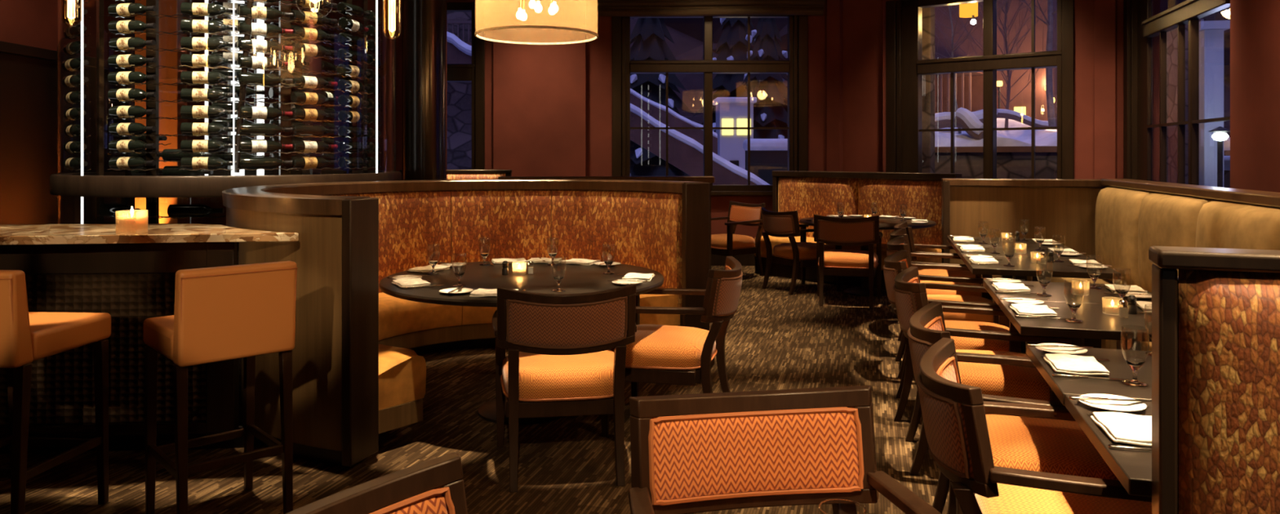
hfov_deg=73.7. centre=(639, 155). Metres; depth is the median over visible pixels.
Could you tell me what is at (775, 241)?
seat cushion
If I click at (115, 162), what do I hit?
wine bottle
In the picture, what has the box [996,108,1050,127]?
fallen log
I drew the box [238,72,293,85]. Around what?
wine bottle
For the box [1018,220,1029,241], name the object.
water goblet
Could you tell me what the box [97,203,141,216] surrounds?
wine bottle
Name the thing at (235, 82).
wine bottles
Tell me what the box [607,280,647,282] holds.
table knife
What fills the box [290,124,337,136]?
wine bottle
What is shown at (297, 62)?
wine bottle
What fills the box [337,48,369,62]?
wine bottle
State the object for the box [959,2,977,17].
lantern
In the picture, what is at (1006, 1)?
bare tree
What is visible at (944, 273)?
dining chair
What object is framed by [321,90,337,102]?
wine bottle
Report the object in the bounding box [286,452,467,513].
dining chair
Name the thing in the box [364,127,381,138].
wine bottle
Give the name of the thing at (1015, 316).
table knife
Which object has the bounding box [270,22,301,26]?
wine bottle
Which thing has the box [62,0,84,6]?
wine bottle
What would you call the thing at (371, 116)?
wine bottle
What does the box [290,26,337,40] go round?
wine bottle
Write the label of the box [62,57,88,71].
wine bottle
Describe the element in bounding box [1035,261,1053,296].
water goblet
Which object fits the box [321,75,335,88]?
wine bottle
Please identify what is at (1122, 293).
water goblet
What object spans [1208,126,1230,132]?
hood
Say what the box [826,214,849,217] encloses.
napkin
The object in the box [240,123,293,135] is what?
wine bottle
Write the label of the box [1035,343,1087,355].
bread plate
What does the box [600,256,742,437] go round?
dining chair
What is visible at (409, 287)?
table knife
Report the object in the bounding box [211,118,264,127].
wine bottle
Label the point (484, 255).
water goblet
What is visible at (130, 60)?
wine bottle
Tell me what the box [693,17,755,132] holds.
fir tree
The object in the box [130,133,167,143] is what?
wine bottle
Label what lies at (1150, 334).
water goblet
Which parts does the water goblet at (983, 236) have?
stem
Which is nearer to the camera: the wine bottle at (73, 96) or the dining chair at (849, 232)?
the wine bottle at (73, 96)
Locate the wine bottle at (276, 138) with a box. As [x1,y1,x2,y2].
[269,135,310,142]
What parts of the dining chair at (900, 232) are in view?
leg, frame, arm, arm, seat, leg, leg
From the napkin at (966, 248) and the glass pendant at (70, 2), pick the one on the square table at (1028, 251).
the napkin at (966, 248)
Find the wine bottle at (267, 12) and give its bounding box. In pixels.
[238,4,293,19]
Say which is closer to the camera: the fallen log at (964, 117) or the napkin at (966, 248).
the napkin at (966, 248)
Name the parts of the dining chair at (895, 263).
frame, leg, leg, arm, arm, seat, leg, leg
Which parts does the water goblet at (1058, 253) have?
stem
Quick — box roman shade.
[596,0,825,17]
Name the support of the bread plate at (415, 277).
on the round table at (578, 278)
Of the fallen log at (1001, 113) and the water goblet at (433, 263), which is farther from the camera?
the fallen log at (1001, 113)
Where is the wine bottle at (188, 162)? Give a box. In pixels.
[180,156,236,169]
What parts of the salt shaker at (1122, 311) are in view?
lid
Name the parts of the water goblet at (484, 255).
stem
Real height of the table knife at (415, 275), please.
0.008 m
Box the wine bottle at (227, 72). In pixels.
[211,68,251,79]
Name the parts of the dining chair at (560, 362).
arm, leg, leg, seat, frame, leg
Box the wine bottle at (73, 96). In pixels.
[63,90,86,104]
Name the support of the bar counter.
on the floor
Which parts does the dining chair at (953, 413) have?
frame, leg, leg, arm, seat, arm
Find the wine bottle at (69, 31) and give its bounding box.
[62,24,86,39]
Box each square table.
[947,236,1069,328]
[954,244,1092,354]
[962,255,1121,344]
[982,280,1151,348]
[999,299,1151,351]
[1026,344,1151,405]
[1065,394,1151,497]
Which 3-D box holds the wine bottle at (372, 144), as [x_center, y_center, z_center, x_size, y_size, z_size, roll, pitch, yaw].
[-2.177,-0.062,6.979,0.086,0.088,0.347,0,0,-6]
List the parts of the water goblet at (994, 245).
stem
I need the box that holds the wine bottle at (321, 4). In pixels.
[290,0,337,8]
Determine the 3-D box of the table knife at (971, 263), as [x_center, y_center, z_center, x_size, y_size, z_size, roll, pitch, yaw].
[2.156,0.675,5.276,0.212,0.008,0.017,0,0,16]
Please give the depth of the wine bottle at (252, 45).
5.94 m
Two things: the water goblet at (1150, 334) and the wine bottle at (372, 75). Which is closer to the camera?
the water goblet at (1150, 334)
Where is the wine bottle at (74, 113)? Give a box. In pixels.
[63,107,85,120]
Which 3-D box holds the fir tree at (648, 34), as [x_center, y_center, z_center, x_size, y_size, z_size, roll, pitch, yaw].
[0.264,-2.095,22.078,3.314,6.630,3.244,0,0,0]
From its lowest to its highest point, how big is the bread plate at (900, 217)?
0.014 m
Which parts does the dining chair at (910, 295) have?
frame, leg, leg, arm, seat, arm, leg, leg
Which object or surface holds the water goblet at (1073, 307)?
on the square table at (1098, 323)
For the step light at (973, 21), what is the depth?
10.58 m
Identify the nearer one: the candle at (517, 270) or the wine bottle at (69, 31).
the candle at (517, 270)
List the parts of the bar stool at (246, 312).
leg, seat, leg, backrest, leg, leg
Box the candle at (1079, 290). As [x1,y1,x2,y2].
[1075,282,1085,293]
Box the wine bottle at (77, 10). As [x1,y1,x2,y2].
[62,7,87,22]
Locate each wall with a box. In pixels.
[0,0,124,59]
[186,0,826,239]
[446,31,471,83]
[497,176,714,269]
[630,88,717,154]
[630,102,770,185]
[843,0,1123,179]
[934,146,1057,178]
[1151,0,1279,192]
[1166,13,1215,184]
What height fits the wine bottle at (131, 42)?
0.087 m
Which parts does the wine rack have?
glass panel, glass panel, rack post, rack post, rack post, rack post, rack post, rack post, rack post, rack post, glass panel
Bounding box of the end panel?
[941,177,1104,302]
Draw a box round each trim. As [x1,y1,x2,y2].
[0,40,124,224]
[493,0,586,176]
[711,253,755,266]
[826,0,886,172]
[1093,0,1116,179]
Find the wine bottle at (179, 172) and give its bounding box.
[162,165,213,176]
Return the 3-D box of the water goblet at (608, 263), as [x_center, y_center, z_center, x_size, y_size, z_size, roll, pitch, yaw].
[-0.178,0.590,4.854,0.075,0.168,0.075,0,0,0]
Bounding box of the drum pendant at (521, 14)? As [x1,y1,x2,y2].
[475,0,598,44]
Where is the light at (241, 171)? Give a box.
[231,0,244,175]
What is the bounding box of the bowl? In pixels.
[1120,325,1149,361]
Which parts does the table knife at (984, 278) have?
handle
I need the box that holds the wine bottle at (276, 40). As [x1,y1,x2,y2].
[270,38,302,43]
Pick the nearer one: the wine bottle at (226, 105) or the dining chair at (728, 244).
the wine bottle at (226, 105)
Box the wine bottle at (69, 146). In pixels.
[62,141,86,153]
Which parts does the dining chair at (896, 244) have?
frame, leg, leg, arm, arm, seat, leg, leg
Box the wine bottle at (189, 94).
[180,88,237,101]
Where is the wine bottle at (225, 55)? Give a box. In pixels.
[211,51,251,64]
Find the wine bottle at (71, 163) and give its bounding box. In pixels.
[62,157,87,169]
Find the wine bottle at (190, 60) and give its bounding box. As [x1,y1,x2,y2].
[180,53,237,66]
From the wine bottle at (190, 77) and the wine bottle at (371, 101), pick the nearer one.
the wine bottle at (190, 77)
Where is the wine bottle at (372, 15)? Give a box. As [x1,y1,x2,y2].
[364,9,380,24]
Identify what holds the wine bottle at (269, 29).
in the wine rack
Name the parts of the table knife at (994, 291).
handle, blade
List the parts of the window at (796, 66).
sill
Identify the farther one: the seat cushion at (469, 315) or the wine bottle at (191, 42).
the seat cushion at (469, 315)
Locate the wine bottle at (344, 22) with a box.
[337,17,368,32]
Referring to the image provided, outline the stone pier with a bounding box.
[921,6,934,173]
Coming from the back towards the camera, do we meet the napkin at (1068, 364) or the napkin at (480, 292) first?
the napkin at (480, 292)
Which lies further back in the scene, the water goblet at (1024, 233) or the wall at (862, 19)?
the wall at (862, 19)
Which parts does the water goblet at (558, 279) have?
stem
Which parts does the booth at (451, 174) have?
cap rail, panel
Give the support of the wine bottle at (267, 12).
in the wine rack
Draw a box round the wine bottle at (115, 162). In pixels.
[108,156,155,169]
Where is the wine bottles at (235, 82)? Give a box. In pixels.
[107,77,356,97]
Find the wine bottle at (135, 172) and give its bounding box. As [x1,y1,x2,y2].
[130,165,162,176]
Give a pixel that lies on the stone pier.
(927, 13)
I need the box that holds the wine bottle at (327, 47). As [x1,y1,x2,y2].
[321,44,337,57]
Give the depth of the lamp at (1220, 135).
10.01 m
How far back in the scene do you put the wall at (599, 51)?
11.00 m
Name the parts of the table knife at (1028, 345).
handle, blade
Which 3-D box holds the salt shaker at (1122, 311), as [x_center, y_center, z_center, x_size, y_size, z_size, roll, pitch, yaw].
[2.019,0.642,3.564,0.034,0.075,0.034,0,0,16]
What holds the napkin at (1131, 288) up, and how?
on the square table at (1055, 290)
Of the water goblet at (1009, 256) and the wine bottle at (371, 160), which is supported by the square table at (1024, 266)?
the water goblet at (1009, 256)
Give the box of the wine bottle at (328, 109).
[321,106,339,115]
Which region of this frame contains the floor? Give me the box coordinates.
[0,266,949,513]
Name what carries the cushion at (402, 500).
on the dining chair at (436, 486)
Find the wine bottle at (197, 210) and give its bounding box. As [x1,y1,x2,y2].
[167,204,224,217]
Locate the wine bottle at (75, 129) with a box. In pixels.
[63,124,85,137]
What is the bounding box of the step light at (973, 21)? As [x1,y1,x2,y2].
[970,14,976,24]
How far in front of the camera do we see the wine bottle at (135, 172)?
6.19 m
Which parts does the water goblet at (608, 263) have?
stem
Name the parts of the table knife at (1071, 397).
handle, blade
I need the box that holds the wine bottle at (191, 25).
[180,18,237,32]
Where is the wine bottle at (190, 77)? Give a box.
[180,71,237,84]
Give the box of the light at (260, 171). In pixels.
[257,2,264,175]
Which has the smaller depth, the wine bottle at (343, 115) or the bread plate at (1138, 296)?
the bread plate at (1138, 296)
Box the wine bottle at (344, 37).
[337,32,369,47]
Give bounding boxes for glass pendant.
[61,0,81,26]
[296,0,333,18]
[382,0,399,39]
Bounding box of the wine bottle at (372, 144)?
[364,142,380,152]
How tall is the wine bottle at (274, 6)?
0.086 m
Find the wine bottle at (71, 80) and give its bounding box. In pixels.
[62,74,88,88]
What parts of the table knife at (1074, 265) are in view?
handle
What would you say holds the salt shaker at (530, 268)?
on the round table at (578, 278)
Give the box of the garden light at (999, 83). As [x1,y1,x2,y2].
[996,80,1003,108]
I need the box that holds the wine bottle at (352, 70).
[336,63,370,77]
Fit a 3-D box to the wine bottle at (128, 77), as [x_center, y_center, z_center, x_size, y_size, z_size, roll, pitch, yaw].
[-3.466,-0.530,5.839,0.346,0.088,0.086,0,0,11]
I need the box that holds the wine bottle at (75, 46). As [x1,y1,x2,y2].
[63,40,86,55]
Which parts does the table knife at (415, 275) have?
handle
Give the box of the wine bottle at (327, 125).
[321,121,339,130]
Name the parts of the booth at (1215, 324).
post, cap rail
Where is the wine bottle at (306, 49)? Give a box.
[290,42,337,57]
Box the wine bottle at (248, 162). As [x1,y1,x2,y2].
[239,156,293,169]
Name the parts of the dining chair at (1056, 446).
frame, leg, leg, arm, arm, seat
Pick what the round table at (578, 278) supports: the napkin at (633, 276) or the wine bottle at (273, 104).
the napkin at (633, 276)
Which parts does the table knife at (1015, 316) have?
handle, blade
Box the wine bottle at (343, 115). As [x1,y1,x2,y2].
[337,110,368,122]
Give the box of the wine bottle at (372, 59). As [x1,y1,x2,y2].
[363,53,381,67]
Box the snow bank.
[934,118,1057,146]
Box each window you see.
[446,0,484,169]
[446,11,471,169]
[612,14,808,195]
[885,0,1074,178]
[1123,0,1230,185]
[1199,19,1230,187]
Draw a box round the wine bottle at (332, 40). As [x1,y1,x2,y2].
[321,29,337,43]
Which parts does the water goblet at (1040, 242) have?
stem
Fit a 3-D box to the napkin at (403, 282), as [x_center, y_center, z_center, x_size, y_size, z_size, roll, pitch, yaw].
[-1.190,0.664,4.431,0.152,0.024,0.206,0,0,-29]
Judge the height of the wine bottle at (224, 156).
0.088 m
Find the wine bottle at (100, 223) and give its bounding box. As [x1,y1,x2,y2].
[100,222,124,223]
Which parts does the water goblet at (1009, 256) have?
stem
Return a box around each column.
[134,0,186,223]
[401,0,446,180]
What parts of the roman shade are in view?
shade panel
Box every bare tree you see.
[934,0,999,133]
[934,0,1057,128]
[977,0,1008,20]
[1019,0,1057,126]
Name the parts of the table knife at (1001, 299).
handle, blade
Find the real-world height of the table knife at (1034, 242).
0.008 m
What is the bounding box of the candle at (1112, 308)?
[1106,300,1118,311]
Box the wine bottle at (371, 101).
[363,97,381,110]
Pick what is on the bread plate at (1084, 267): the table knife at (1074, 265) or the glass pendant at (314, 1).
the table knife at (1074, 265)
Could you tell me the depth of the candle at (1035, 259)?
5.38 m
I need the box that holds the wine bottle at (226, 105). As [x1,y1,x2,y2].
[211,102,264,109]
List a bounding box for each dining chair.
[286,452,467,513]
[491,284,636,493]
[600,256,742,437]
[628,385,941,513]
[711,200,765,275]
[761,207,841,295]
[813,214,882,308]
[883,249,1021,422]
[886,235,998,378]
[888,227,992,355]
[893,221,975,281]
[893,266,1071,475]
[907,302,1118,513]
[917,337,1151,513]
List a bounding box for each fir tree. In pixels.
[630,17,695,176]
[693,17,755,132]
[741,17,787,138]
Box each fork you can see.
[1040,355,1110,361]
[1137,311,1151,313]
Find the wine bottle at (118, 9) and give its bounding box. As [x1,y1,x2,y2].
[107,2,156,16]
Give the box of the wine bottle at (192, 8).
[180,2,237,16]
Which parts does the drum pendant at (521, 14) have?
bulb, bulb, bulb, lamp arm, bulb, bulb, bulb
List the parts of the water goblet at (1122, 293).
stem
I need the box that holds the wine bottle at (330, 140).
[321,137,338,144]
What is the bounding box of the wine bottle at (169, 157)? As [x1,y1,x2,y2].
[161,149,212,160]
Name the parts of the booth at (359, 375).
post, panel, seat, seat, cap rail, seat, panel, panel, post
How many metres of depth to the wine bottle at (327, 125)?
6.74 m
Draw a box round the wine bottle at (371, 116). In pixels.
[364,112,379,124]
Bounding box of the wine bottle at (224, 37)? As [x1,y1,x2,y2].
[211,34,244,48]
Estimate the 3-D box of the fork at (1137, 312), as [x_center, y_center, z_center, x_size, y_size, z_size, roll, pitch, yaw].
[2.224,0.675,3.639,0.206,0.008,0.024,0,0,16]
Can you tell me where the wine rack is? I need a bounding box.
[49,0,401,224]
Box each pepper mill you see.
[502,261,508,275]
[1014,231,1019,241]
[1047,249,1053,262]
[1127,295,1137,314]
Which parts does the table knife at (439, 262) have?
handle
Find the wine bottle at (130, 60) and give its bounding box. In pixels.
[107,53,157,67]
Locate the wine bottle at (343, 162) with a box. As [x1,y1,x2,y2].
[337,156,368,168]
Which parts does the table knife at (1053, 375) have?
handle, blade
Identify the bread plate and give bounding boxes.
[391,275,422,279]
[439,288,473,294]
[440,262,467,267]
[594,262,620,266]
[612,279,641,285]
[849,214,862,217]
[899,217,915,218]
[911,221,928,223]
[957,244,981,246]
[966,254,992,257]
[988,278,1021,283]
[1005,297,1044,304]
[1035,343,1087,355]
[1041,243,1060,245]
[1061,252,1082,256]
[1078,264,1107,269]
[1078,394,1146,412]
[1124,292,1151,299]
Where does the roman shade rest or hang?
attached to the wall at (599, 51)
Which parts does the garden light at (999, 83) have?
post, lamp globe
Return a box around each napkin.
[391,278,430,288]
[408,264,449,272]
[469,288,518,297]
[491,257,527,263]
[526,257,562,263]
[560,258,600,265]
[622,272,654,281]
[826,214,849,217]
[879,215,899,218]
[911,219,927,222]
[952,236,974,241]
[960,245,985,251]
[968,257,998,264]
[991,282,1030,292]
[1009,303,1057,316]
[1031,238,1057,242]
[1043,353,1109,376]
[1048,248,1077,253]
[1068,259,1100,265]
[1090,412,1151,447]
[1104,284,1147,293]
[1135,301,1151,312]
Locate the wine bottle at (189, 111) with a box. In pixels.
[180,105,237,118]
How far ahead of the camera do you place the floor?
4.16 m
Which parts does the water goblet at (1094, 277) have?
stem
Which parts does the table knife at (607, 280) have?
handle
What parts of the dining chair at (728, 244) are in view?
arm, leg, seat, leg, arm, frame, leg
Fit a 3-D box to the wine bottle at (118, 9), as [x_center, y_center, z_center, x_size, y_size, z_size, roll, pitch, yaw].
[-3.466,-0.998,5.839,0.346,0.087,0.087,0,0,13]
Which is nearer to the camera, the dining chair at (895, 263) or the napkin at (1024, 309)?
the napkin at (1024, 309)
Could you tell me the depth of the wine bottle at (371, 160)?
6.81 m
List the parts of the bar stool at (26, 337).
leg, backrest, leg, seat, leg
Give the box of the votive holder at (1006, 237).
[1003,234,1008,239]
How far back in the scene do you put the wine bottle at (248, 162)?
5.95 m
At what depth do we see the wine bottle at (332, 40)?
6.76 m
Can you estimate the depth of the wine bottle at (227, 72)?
6.13 m
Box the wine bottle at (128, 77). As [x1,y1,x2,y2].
[107,71,157,84]
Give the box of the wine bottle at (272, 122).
[269,120,310,125]
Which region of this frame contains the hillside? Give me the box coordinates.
[630,0,1230,137]
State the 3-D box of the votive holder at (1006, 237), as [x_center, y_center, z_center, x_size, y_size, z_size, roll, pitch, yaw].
[2.893,0.646,6.736,0.074,0.066,0.074,0,0,5]
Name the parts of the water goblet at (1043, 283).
stem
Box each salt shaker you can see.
[527,261,533,275]
[1008,232,1013,242]
[1040,252,1046,264]
[1119,299,1128,318]
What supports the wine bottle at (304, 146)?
in the wine rack
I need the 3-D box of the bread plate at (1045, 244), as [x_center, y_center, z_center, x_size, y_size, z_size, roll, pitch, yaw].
[3.090,0.673,6.441,0.163,0.014,0.163,0,0,16]
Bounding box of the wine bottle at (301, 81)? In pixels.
[290,75,337,88]
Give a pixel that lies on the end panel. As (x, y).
(1065, 207)
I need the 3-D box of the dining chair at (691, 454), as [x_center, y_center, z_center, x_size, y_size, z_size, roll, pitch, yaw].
[0.313,0.990,1.774,0.656,0.859,0.709,0,0,-10]
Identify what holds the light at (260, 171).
on the wine rack
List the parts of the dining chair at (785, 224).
leg, frame, leg, leg, seat, arm, arm, leg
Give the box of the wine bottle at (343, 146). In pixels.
[337,141,370,152]
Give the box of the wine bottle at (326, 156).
[321,152,340,159]
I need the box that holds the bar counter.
[0,223,298,453]
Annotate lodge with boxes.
[934,0,1057,126]
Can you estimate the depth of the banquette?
5.22 m
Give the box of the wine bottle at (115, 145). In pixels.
[108,139,156,152]
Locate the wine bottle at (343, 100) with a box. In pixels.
[337,94,368,107]
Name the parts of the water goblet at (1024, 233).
stem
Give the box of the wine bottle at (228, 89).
[211,84,264,97]
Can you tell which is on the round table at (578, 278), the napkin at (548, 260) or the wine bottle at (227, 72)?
the napkin at (548, 260)
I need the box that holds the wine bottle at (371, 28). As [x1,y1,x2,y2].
[364,25,379,39]
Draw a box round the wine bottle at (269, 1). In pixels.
[240,0,293,3]
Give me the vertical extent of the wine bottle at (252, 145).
0.088 m
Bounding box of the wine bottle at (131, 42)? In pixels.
[108,36,155,50]
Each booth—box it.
[222,179,709,468]
[399,169,511,179]
[754,170,961,290]
[1148,245,1279,513]
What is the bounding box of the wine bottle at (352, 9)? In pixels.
[337,1,369,17]
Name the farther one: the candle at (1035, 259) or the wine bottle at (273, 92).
the wine bottle at (273, 92)
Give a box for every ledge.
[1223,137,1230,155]
[1223,155,1230,187]
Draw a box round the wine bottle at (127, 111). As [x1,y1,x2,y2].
[108,105,155,118]
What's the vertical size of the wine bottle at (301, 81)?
0.088 m
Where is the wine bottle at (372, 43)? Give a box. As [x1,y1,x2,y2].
[364,39,379,53]
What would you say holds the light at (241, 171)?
on the wine rack
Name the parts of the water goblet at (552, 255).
stem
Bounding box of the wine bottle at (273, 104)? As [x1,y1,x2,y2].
[269,102,305,109]
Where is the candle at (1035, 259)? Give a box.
[1033,253,1040,261]
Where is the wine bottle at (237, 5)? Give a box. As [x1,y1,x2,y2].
[211,1,246,14]
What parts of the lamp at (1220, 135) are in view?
post, lamp globe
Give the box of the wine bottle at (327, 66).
[321,59,337,72]
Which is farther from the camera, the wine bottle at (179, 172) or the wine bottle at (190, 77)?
the wine bottle at (179, 172)
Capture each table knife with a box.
[386,275,425,278]
[403,284,444,288]
[407,271,438,274]
[438,262,463,264]
[448,286,462,293]
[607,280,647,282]
[947,235,973,236]
[970,262,1004,265]
[983,278,1025,279]
[994,291,1040,293]
[1000,297,1048,301]
[1014,315,1070,319]
[1027,344,1093,348]
[1034,242,1064,244]
[1052,373,1127,380]
[1068,395,1151,402]
[1074,265,1111,266]
[1107,444,1151,452]
[1114,293,1151,295]
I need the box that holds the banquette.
[1045,178,1279,351]
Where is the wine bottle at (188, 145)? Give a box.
[180,139,236,152]
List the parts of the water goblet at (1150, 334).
stem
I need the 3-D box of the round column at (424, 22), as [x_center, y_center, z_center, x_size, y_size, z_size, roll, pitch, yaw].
[-2.020,-0.430,8.000,0.470,3.700,0.470,0,0,0]
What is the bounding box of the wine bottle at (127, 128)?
[108,122,155,135]
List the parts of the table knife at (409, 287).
handle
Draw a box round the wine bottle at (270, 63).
[238,55,293,69]
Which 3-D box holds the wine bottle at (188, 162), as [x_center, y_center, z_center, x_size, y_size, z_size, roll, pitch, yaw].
[-2.949,0.055,5.845,0.347,0.088,0.087,0,0,-14]
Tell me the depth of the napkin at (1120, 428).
2.07 m
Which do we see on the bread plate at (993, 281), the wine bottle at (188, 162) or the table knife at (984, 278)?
the table knife at (984, 278)
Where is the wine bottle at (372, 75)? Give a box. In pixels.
[364,68,380,81]
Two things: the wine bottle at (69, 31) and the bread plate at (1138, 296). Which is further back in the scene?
the wine bottle at (69, 31)
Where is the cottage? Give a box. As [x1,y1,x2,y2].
[712,97,756,169]
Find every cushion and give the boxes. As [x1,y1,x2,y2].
[378,292,462,340]
[378,344,426,410]
[389,487,448,513]
[461,306,497,324]
[640,294,679,325]
[651,407,859,501]
[730,205,759,221]
[754,235,941,271]
[924,320,942,331]
[936,361,956,382]
[1045,276,1116,284]
[1095,186,1153,287]
[1101,339,1110,349]
[1110,340,1151,351]
[1137,191,1213,293]
[1195,199,1279,250]
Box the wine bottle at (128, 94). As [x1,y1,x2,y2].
[107,88,157,101]
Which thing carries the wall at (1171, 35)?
on the ground
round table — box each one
[378,259,664,425]
[799,216,936,297]
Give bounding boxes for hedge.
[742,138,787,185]
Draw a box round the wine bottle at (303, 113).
[290,107,337,120]
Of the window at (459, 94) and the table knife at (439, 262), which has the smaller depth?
the table knife at (439, 262)
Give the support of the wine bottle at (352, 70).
in the wine rack
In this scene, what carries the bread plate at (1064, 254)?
on the square table at (1028, 251)
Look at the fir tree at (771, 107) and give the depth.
20.65 m
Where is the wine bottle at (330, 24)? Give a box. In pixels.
[324,14,338,27]
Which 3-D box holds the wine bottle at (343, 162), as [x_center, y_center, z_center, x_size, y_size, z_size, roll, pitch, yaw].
[-2.204,0.055,6.597,0.086,0.088,0.347,0,0,14]
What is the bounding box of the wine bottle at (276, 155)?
[269,152,310,159]
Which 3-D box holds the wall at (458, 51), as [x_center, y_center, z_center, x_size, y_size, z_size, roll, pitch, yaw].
[-3.215,-1.755,14.803,1.308,1.293,0.445,0,0,21]
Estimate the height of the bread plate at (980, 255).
0.014 m
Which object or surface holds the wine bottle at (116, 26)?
in the wine rack
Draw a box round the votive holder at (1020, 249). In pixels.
[1017,245,1023,251]
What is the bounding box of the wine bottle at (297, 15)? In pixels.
[289,9,337,24]
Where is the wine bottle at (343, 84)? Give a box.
[337,79,369,92]
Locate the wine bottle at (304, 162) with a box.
[290,156,337,168]
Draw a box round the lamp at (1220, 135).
[1208,126,1230,187]
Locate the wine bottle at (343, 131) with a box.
[337,125,368,137]
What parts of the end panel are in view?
post, cap rail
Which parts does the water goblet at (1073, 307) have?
stem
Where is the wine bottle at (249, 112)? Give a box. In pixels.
[240,106,292,119]
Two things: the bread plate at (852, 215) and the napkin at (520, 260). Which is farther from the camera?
the bread plate at (852, 215)
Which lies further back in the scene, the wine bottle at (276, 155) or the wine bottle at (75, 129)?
the wine bottle at (276, 155)
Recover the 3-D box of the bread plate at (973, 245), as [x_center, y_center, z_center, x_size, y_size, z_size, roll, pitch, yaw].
[2.431,0.673,6.301,0.163,0.014,0.163,0,0,16]
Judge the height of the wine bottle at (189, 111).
0.088 m
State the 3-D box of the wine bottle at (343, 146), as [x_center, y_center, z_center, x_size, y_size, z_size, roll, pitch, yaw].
[-2.203,-0.062,6.597,0.085,0.086,0.346,0,0,17]
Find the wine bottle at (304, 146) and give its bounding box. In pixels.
[290,140,337,152]
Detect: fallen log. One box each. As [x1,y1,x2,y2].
[934,109,982,128]
[954,106,982,139]
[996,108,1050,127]
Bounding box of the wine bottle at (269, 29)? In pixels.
[238,22,293,35]
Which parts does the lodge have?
railing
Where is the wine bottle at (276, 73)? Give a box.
[270,71,302,76]
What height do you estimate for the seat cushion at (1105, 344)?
0.230 m
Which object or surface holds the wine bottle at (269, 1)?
in the wine rack
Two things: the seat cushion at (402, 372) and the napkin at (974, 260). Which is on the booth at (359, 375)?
the seat cushion at (402, 372)
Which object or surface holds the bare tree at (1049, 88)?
on the snow bank
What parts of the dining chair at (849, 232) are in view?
leg, leg, frame, seat, leg, leg, arm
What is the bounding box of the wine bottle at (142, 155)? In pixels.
[130,149,162,160]
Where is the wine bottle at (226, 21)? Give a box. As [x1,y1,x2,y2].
[211,17,245,31]
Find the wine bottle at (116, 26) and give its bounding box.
[108,19,156,33]
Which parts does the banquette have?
seat, cap rail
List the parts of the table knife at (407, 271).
handle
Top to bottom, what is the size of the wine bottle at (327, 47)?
0.087 m
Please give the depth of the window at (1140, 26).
7.97 m
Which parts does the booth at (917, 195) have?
post, panel, seat, cap rail, panel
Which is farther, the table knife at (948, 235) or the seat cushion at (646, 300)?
the table knife at (948, 235)
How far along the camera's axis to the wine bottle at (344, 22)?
6.49 m
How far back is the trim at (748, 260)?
10.93 m
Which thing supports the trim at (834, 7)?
attached to the wall at (862, 19)
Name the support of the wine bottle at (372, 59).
in the wine rack
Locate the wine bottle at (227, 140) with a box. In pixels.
[211,135,264,143]
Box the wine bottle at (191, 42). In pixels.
[180,36,237,49]
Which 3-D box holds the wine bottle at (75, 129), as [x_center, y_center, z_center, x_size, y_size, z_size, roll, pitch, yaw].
[-3.970,-0.174,6.014,0.346,0.087,0.087,0,0,45]
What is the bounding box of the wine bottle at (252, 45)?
[238,38,293,52]
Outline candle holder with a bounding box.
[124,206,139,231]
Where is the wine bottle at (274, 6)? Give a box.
[270,5,299,10]
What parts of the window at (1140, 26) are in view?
frame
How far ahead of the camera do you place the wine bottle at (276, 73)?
6.30 m
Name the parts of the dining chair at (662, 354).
leg, leg, seat, arm, arm, leg, frame, leg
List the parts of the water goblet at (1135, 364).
stem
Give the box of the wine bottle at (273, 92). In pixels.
[268,87,302,98]
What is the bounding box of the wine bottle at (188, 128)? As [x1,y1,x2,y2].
[180,122,236,135]
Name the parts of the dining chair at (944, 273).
frame, arm, arm, seat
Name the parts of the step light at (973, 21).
lamp bulb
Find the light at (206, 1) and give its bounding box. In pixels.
[204,0,208,175]
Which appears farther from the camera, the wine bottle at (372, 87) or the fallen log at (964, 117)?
the fallen log at (964, 117)
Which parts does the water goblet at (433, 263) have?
stem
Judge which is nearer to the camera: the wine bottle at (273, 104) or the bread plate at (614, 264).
the bread plate at (614, 264)
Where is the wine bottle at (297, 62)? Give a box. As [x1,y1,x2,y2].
[269,54,310,68]
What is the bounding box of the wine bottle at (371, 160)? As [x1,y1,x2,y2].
[364,156,380,167]
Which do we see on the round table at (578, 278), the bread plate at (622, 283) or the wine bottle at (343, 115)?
the bread plate at (622, 283)
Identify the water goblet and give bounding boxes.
[426,244,439,274]
[452,254,466,287]
[478,238,490,266]
[546,237,558,266]
[551,257,566,292]
[602,244,615,274]
[899,212,906,221]
[977,222,988,244]
[988,231,1000,253]
[1002,240,1015,266]
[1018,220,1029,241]
[1034,227,1045,250]
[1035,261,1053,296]
[1052,236,1065,262]
[1063,280,1084,323]
[1085,254,1102,289]
[1112,271,1131,306]
[1120,325,1149,386]
[1143,306,1151,355]
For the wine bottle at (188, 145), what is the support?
in the wine rack
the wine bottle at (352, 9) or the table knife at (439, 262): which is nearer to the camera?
the table knife at (439, 262)
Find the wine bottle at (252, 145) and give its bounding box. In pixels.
[240,139,293,152]
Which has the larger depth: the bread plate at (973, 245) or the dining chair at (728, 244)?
the dining chair at (728, 244)
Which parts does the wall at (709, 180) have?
cap rail, panel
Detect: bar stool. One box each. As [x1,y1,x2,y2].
[0,270,111,513]
[143,261,297,513]
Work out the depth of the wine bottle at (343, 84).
6.50 m
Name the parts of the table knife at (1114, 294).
handle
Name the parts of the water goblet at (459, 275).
stem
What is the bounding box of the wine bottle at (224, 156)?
[211,151,264,160]
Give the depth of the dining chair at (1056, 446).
2.80 m
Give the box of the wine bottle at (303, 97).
[290,91,336,104]
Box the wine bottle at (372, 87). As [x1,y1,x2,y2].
[364,83,379,95]
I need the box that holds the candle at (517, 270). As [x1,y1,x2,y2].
[515,264,523,272]

